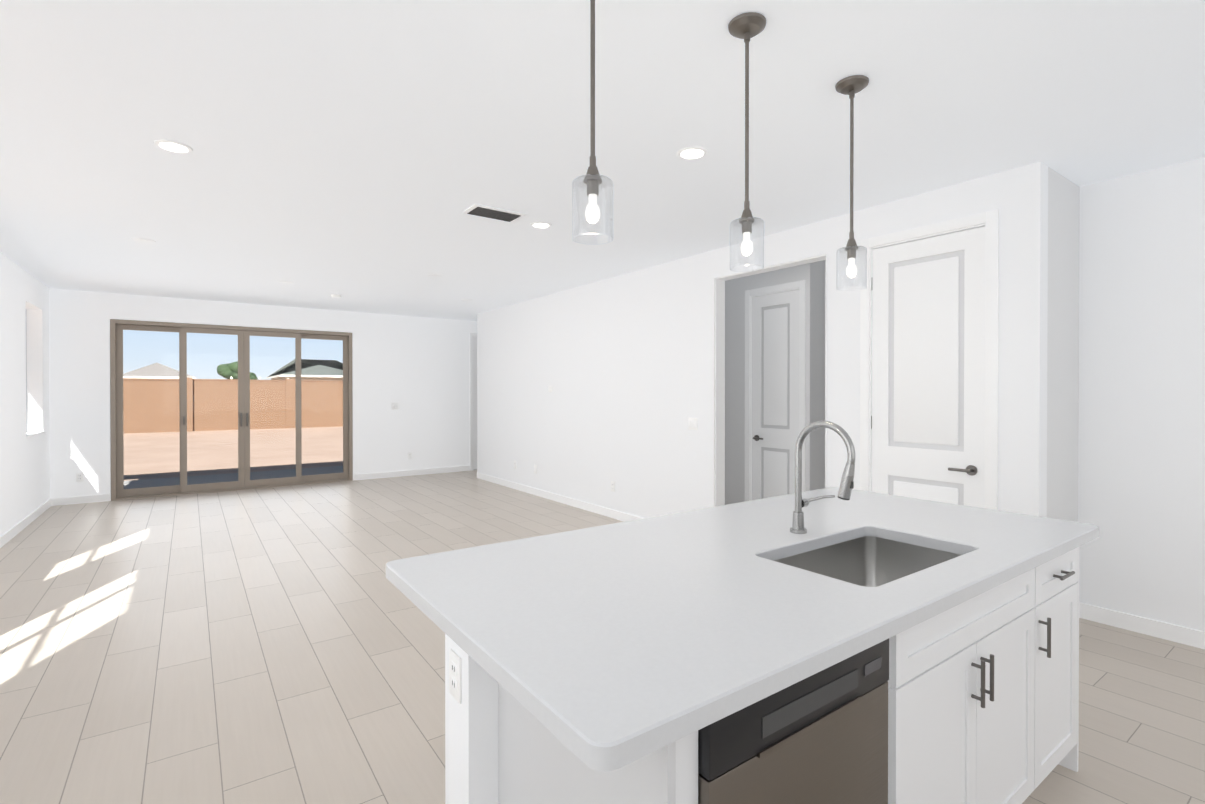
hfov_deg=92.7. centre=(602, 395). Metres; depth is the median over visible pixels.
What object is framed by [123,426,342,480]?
ground
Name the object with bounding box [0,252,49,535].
wall
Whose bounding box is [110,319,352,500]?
sliding door
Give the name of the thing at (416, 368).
wall
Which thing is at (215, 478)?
patio slab
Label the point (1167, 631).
baseboard
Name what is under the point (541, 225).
recessed light
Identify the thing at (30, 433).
window sill
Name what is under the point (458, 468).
baseboard
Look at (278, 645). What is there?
floor
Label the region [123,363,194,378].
house
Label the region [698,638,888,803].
dishwasher
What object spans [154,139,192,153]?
recessed light
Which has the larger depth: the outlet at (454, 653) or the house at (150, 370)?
the house at (150, 370)
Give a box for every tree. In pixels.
[217,361,237,378]
[250,372,257,379]
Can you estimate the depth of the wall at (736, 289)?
6.21 m
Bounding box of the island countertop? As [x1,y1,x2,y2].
[386,490,1098,780]
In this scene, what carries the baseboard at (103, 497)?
attached to the wall at (416, 368)
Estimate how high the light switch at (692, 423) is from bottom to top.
0.115 m
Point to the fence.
(203, 407)
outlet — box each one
[76,473,83,481]
[449,648,460,703]
[611,481,614,491]
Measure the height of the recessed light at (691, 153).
0.007 m
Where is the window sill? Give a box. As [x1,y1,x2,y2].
[26,431,44,436]
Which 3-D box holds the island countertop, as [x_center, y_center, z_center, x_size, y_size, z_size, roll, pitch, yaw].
[0.635,0.527,1.995,2.400,0.040,1.140,0,0,-36]
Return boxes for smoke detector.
[331,294,340,297]
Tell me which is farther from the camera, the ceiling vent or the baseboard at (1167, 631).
the ceiling vent
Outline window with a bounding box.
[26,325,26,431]
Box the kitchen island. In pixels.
[445,533,1098,803]
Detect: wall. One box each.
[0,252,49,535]
[49,288,476,500]
[477,162,1047,517]
[725,262,816,504]
[817,260,825,488]
[1047,167,1079,521]
[1078,158,1204,631]
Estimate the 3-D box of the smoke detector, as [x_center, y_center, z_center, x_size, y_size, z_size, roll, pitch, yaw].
[-3.578,-1.332,7.712,0.130,0.034,0.130,0,0,-36]
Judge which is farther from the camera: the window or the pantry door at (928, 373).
the window
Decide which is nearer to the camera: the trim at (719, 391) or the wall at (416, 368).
the trim at (719, 391)
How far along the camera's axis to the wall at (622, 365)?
5.70 m
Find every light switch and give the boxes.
[391,403,398,408]
[688,418,696,429]
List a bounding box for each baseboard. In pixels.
[0,498,51,547]
[52,494,108,505]
[354,465,469,479]
[477,472,643,521]
[1079,602,1083,618]
[1084,603,1204,648]
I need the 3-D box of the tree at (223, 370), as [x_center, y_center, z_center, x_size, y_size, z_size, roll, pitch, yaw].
[-33.664,-0.916,52.249,2.392,4.356,2.215,0,0,-36]
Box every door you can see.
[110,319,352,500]
[473,337,476,469]
[752,290,798,499]
[871,227,984,507]
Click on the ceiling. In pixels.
(358, 154)
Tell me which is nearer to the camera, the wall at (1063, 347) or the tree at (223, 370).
the wall at (1063, 347)
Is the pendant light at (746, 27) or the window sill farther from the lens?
the window sill
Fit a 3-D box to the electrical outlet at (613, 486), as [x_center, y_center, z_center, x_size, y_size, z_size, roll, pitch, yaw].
[0.116,1.037,6.542,0.009,0.115,0.072,0,0,-36]
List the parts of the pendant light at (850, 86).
lamp shade, bulb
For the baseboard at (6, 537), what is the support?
attached to the wall at (24, 459)
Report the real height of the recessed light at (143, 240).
0.007 m
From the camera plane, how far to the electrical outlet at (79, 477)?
7.38 m
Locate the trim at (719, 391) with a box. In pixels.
[714,254,826,506]
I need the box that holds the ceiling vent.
[463,204,525,221]
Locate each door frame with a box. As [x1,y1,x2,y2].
[470,333,476,470]
[745,280,805,500]
[860,209,998,509]
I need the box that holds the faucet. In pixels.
[786,421,857,532]
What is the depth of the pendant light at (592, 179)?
1.64 m
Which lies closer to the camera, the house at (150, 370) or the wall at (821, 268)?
the wall at (821, 268)
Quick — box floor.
[0,469,1204,803]
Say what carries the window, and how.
in the wall at (24, 459)
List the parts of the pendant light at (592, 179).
lamp shade, bulb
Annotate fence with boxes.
[123,377,342,433]
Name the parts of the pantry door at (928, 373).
handle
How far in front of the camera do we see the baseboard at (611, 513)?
7.37 m
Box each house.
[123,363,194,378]
[266,359,342,380]
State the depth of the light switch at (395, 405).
9.70 m
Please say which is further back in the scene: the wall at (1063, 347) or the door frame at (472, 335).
the door frame at (472, 335)
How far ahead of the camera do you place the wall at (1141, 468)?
3.41 m
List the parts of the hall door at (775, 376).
handle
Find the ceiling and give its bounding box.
[0,0,1204,320]
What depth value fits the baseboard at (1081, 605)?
3.64 m
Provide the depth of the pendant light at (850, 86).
2.42 m
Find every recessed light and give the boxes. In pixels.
[131,237,155,242]
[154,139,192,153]
[530,222,551,228]
[677,146,707,159]
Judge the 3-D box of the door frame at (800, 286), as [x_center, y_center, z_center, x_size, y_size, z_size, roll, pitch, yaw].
[1.799,0.139,5.906,0.136,2.522,0.744,0,0,-36]
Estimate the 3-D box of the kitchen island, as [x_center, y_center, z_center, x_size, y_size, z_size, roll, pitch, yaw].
[0.658,0.984,1.974,2.274,0.875,1.084,0,0,-36]
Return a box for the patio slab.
[124,466,342,488]
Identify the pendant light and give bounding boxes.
[572,0,612,244]
[728,12,765,271]
[835,75,868,290]
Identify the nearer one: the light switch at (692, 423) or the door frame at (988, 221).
the door frame at (988, 221)
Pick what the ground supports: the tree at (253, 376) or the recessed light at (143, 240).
the tree at (253, 376)
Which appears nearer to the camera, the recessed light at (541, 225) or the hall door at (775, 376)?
the recessed light at (541, 225)
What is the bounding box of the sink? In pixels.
[770,529,969,588]
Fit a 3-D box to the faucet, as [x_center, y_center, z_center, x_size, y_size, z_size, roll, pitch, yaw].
[0.798,0.298,2.060,0.101,0.417,0.252,0,0,-36]
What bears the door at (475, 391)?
in the wall at (416, 368)
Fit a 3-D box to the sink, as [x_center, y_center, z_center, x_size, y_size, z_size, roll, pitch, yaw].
[0.873,0.649,1.880,0.750,0.227,0.455,0,0,-36]
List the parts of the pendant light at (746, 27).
lamp shade, bulb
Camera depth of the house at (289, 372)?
73.58 m
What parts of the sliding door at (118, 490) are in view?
panel, panel, panel, panel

